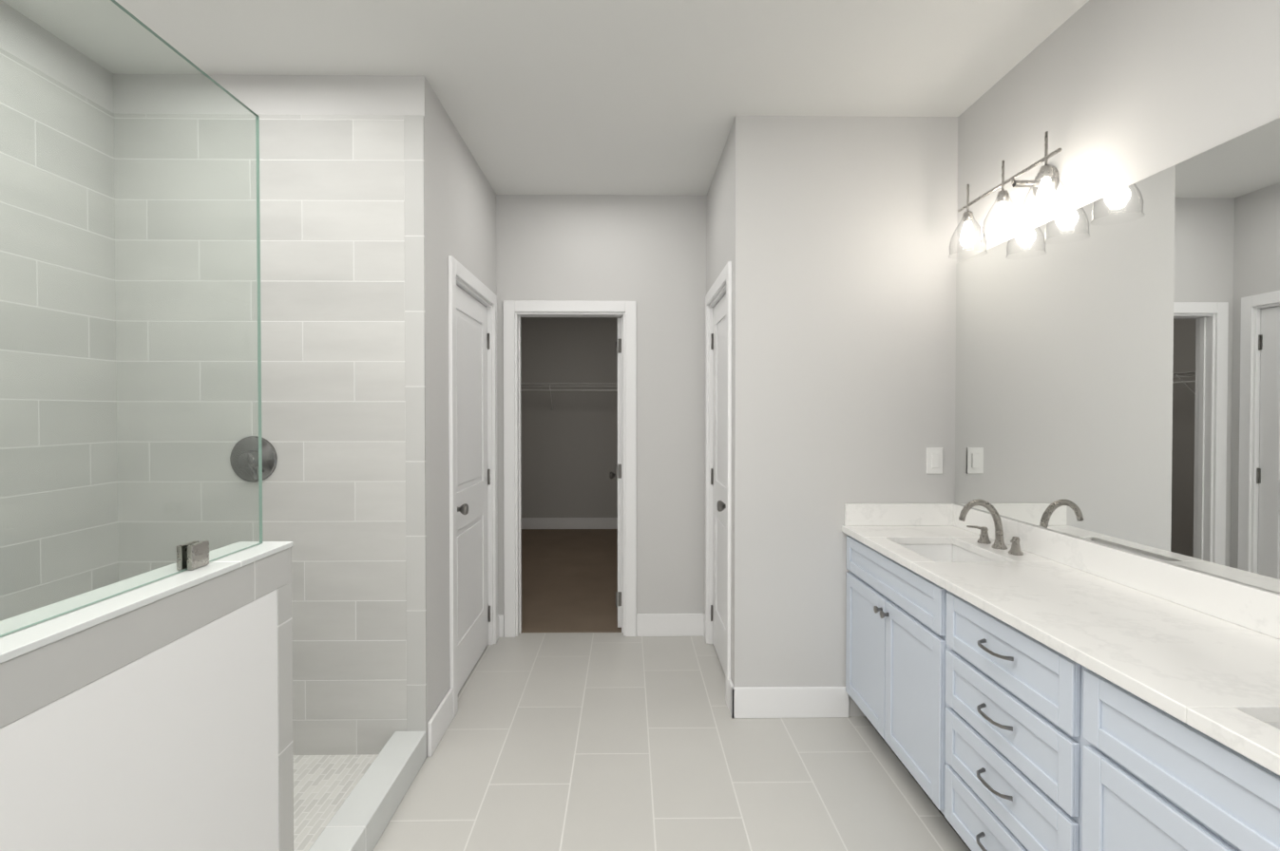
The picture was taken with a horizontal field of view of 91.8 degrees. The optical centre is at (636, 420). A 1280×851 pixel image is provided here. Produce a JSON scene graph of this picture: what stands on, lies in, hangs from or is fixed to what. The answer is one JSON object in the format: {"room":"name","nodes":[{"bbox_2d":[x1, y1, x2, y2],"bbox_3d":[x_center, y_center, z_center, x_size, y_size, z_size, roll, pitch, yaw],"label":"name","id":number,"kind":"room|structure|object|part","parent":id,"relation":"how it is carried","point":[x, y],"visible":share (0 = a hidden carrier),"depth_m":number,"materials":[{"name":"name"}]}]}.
{"room":"bathroom","nodes":[
{"label":"bathroom","id":0,"kind":"room"},
{"bbox_2d":[0,0,113,113],"bbox_3d":[-2.105,0.022,0.467,0.115,2.740,4.250,0,1,-1],"label":"wall","id":1,"kind":"structure","parent":0,"point":[23,43],"depth_m":2.21,"materials":[{"name":"paint"}]},
{"bbox_2d":[0,47,118,621],"bbox_3d":[-2.054,0.092,1.318,0.010,2.578,2.320,0,1,-1],"label":"tiled wall","id":2,"kind":"structure","parent":1,"relation":"attached to","point":[6,437],"depth_m":2.20,"materials":[{"name":"grey tile"}]},
{"bbox_2d":[113,73,436,757],"bbox_3d":[-1.461,-0.005,2.543,1.230,2.740,0.115,0,1,-1],"label":"wall","id":3,"kind":"structure","parent":0,"point":[262,94],"depth_m":2.47,"materials":[{"name":"paint"}]},
{"bbox_2d":[229,436,277,482],"bbox_3d":[-1.524,0.156,2.447,0.184,0.184,0.059,0,1,-1],"label":"shower valve","id":4,"kind":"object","parent":3,"relation":"attached to","point":[269,459],"depth_m":2.46,"materials":[{"name":"silver metal"}]},
{"bbox_2d":[114,113,406,755],"bbox_3d":[-1.494,0.076,2.481,1.142,2.578,0.010,0,1,-1],"label":"shower wall tile","id":5,"kind":"structure","parent":3,"relation":"attached to","point":[332,195],"depth_m":2.47,"materials":[{"name":"grey tile"}]},
{"bbox_2d":[403,114,426,759],"bbox_3d":[-0.884,0.076,2.488,0.078,2.578,0.012,0,1,-1],"label":"trim","id":6,"kind":"structure","parent":3,"relation":"attached to","point":[415,404],"depth_m":2.48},
{"bbox_2d":[1,0,1088,195],"bbox_3d":[-0.309,-1.410,2.903,3.774,0.060,9.110,0,1,-1],"label":"ceiling","id":7,"kind":"structure","parent":0,"point":[603,97],"depth_m":2.35,"materials":[{"name":"paint"}]},
{"bbox_2d":[520,317,621,517],"bbox_3d":[-0.523,-0.069,7.416,2.900,2.740,0.115,0,1,-1],"label":"wall","id":8,"kind":"structure","parent":0,"point":[569,451],"depth_m":7.36,"materials":[{"name":"paint"}]},
{"bbox_2d":[520,383,617,410],"bbox_3d":[-0.520,-0.269,7.203,2.898,0.305,0.300,0,1,-1],"label":"wire shelf","id":9,"kind":"object","parent":8,"relation":"attached to","point":[581,385],"visible":0.19,"depth_m":7.04,"materials":[{"name":"white metal"}]},
{"bbox_2d":[521,517,617,529],"bbox_3d":[-0.522,1.228,7.366,2.820,0.132,0.020,0,1,-1],"label":"baseboard","id":10,"kind":"structure","parent":8,"relation":"attached to","point":[526,523],"depth_m":7.36,"materials":[{"name":"paint"}]},
{"bbox_2d":[521,529,621,632],"bbox_3d":[-0.499,1.349,5.710,3.130,0.068,3.564,0,1,-1],"label":"floor","id":11,"kind":"structure","parent":0,"point":[569,581],"depth_m":5.11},
{"bbox_2d":[496,194,706,614],"bbox_3d":[-0.475,-0.023,3.908,3.130,2.740,0.115,0,1,-1],"label":"wall","id":12,"kind":"structure","parent":0,"point":[647,254],"depth_m":3.85,"materials":[{"name":"paint"}]},
{"bbox_2d":[609,318,621,628],"bbox_3d":[-0.138,0.335,4.277,0.108,1.984,0.652,0,1,-1],"label":"closet door","id":13,"kind":"structure","parent":12,"relation":"in","point":[612,475],"depth_m":3.96,"materials":[{"name":"paint"}]},
{"bbox_3d":[-0.161,0.404,4.533,0.068,0.064,0.064,0,1,-1],"label":"knob","id":14,"kind":"part","parent":13,"relation":"part of","materials":[{"name":"silver metal"}]},
{"bbox_3d":[-0.098,0.336,3.959,0.036,1.714,0.009,0,1,-1],"label":"closet door edge hinges","id":15,"kind":"part","parent":13,"relation":"part of","materials":[{"name":"white wood"}]},
{"bbox_2d":[636,613,704,636],"bbox_3d":[0.219,1.278,3.861,0.433,0.140,0.030,0,1,-1],"label":"baseboard","id":16,"kind":"structure","parent":12,"relation":"attached to","point":[647,624],"depth_m":3.86,"materials":[{"name":"paint"}]},
{"bbox_2d":[372,632,969,850],"bbox_3d":[-0.284,1.413,1.158,3.774,0.060,5.546,0,1,-1],"label":"floor","id":17,"kind":"structure","parent":0,"point":[584,742],"depth_m":2.42,"materials":[{"name":"grey tile"}]},
{"bbox_2d":[0,91,496,850],"bbox_3d":[-0.902,0.002,2.009,0.131,2.740,3.671,0,1,-1],"label":"wall","id":18,"kind":"structure","parent":17,"relation":"on","point":[157,716],"depth_m":1.14,"materials":[{"name":"paint"}]},
{"bbox_2d":[0,0,262,637],"bbox_3d":[-0.884,-0.204,0.821,0.032,1.010,1.299,0,1,-1],"label":"glass","id":19,"kind":"object","parent":18,"relation":"on","point":[192,555],"visible":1,"depth_m":1.11,"materials":[{"name":"green"}]},
{"bbox_2d":[427,688,453,757],"bbox_3d":[-0.839,1.293,2.668,0.016,0.140,0.313,0,1,-1],"label":"baseboard","id":20,"kind":"structure","parent":18,"relation":"attached to","point":[441,719],"depth_m":2.63,"materials":[{"name":"paint"}]},
{"bbox_2d":[456,285,490,693],"bbox_3d":[-0.862,0.339,3.307,0.103,2.007,0.814,0,1,-1],"label":"door","id":21,"kind":"structure","parent":18,"relation":"in","point":[473,477],"depth_m":3.33,"materials":[{"name":"paint"}]},
{"bbox_3d":[-0.840,0.427,2.971,0.068,0.064,0.064,0,1,-1],"label":"knob","id":22,"kind":"part","parent":21,"relation":"part of","materials":[{"name":"silver metal"}]},
{"bbox_2d":[292,754,378,850],"bbox_3d":[-1.501,1.371,1.338,1.095,0.018,2.310,0,1,-1],"label":"mosaic shower floor","id":23,"kind":"structure","parent":17,"relation":"on","point":[324,786],"depth_m":2.28,"materials":[{"name":"beige tile"}]},
{"bbox_2d":[308,730,426,850],"bbox_3d":[-0.901,1.314,2.007,0.125,0.115,0.985,0,1,-1],"label":"shower curb","id":24,"kind":"object","parent":17,"relation":"on","point":[361,818],"visible":1,"depth_m":2.09,"materials":[{"name":"tile"}]},
{"bbox_2d":[841,530,1279,850],"bbox_3d":[1.206,0.951,1.645,0.546,0.850,2.401,0,1,-1],"label":"bathroom vanity","id":25,"kind":"object","parent":17,"relation":"on","point":[1012,685],"depth_m":1.56,"materials":[{"name":"paint"}]},
{"bbox_2d":[841,526,1279,769],"bbox_3d":[1.218,0.511,1.639,0.522,0.030,2.401,0,1,-1],"label":"countertop","id":26,"kind":"structure","parent":25,"relation":"on","point":[1224,677],"depth_m":1.45,"materials":[{"name":"white stone"}]},
{"bbox_2d":[898,541,1005,560],"bbox_3d":[1.172,0.585,2.360,0.304,0.160,0.444,0,1,-1],"label":"sink","id":27,"kind":"object","parent":26,"relation":"in","point":[939,550],"depth_m":2.57,"materials":[{"name":"white ceramic"}]},
{"bbox_2d":[955,499,1028,556],"bbox_3d":[1.317,0.394,2.359,0.180,0.186,0.295,0,1,-1],"label":"faucet","id":28,"kind":"object","parent":26,"relation":"on","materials":[{"name":"silver metal"}]},
{"bbox_2d":[1263,712,1279,727],"bbox_3d":[1.193,0.604,0.883,0.304,0.160,0.444,0,1,-1],"label":"sink","id":29,"kind":"object","parent":26,"relation":"in","point":[1274,717],"depth_m":1.09,"materials":[{"name":"white ceramic"}]},
{"bbox_2d":[706,125,732,679],"bbox_3d":[0.500,-0.016,3.387,0.115,2.740,0.953,0,1,-1],"label":"wall","id":30,"kind":"structure","parent":0,"point":[719,226],"depth_m":3.26,"materials":[{"name":"paint"}]},
{"bbox_2d":[704,261,731,706],"bbox_3d":[0.490,0.302,3.357,0.131,2.105,0.880,0,1,-1],"label":"door frame","id":31,"kind":"structure","parent":30,"relation":"attached to","point":[722,285],"depth_m":3.50,"materials":[{"name":"paint"}]},
{"bbox_2d":[710,293,725,674],"bbox_3d":[0.449,0.338,3.365,0.103,2.007,0.724,0,1,-1],"label":"door","id":32,"kind":"structure","parent":30,"relation":"in","point":[718,470],"depth_m":3.46,"materials":[{"name":"paint"}]},
{"bbox_3d":[0.435,0.426,3.074,0.068,0.064,0.064,0,1,-1],"label":"knob","id":33,"kind":"part","parent":32,"relation":"part of","materials":[{"name":"silver metal"}]},
{"bbox_2d":[731,115,957,716],"bbox_3d":[0.957,-0.010,2.875,1.014,2.740,0.085,0,1,-1],"label":"wall","id":34,"kind":"structure","parent":0,"point":[844,327],"depth_m":2.83,"materials":[{"name":"paint"}]},
{"bbox_2d":[727,679,849,718],"bbox_3d":[0.703,1.291,2.847,0.539,0.140,0.033,0,1,-1],"label":"baseboard","id":35,"kind":"structure","parent":34,"relation":"attached to","point":[788,702],"depth_m":2.83,"materials":[{"name":"paint"}]},
{"bbox_2d":[841,503,952,526],"bbox_3d":[1.198,0.431,2.829,0.490,0.100,0.020,0,1,-1],"label":"backsplash","id":36,"kind":"structure","parent":34,"relation":"attached to","point":[855,514],"depth_m":2.82,"materials":[{"name":"white stone"}]},
{"bbox_2d":[926,447,942,474],"bbox_3d":[1.365,0.185,2.836,0.074,0.120,0.008,0,1,-1],"label":"switch plate","id":37,"kind":"object","parent":34,"relation":"attached to","point":[934,460],"visible":1,"depth_m":2.83,"materials":[{"name":"white plastic"}]},
{"bbox_2d":[956,0,1279,593],"bbox_3d":[1.545,0.012,1.193,0.115,2.740,5.601,0,1,-1],"label":"wall","id":38,"kind":"structure","parent":0,"point":[1111,96],"depth_m":1.91,"materials":[{"name":"paint"}]},
{"bbox_2d":[949,131,1071,254],"bbox_3d":[1.373,-0.809,2.279,0.195,0.285,0.612,0,1,-1],"label":"sconce","id":39,"kind":"object","parent":38,"relation":"attached to","point":[1044,183],"visible":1,"depth_m":2.24,"materials":[{"name":"silver metal"}]},
{"bbox_2d":[952,503,1279,640],"bbox_3d":[1.469,0.446,1.642,0.020,0.100,2.401,0,1,-1],"label":"backsplash","id":40,"kind":"structure","parent":38,"relation":"attached to","point":[1251,607],"depth_m":1.72,"materials":[{"name":"white stone"}]},
{"bbox_2d":[955,117,1279,593],"bbox_3d":[1.478,-0.151,1.634,0.005,1.093,2.400,0,1,-1],"label":"mirror glass","id":41,"kind":"object","parent":38,"relation":"attached to","point":[1117,372],"visible":1,"depth_m":1.80,"materials":[{"name":"silver mirror"}]}
]}

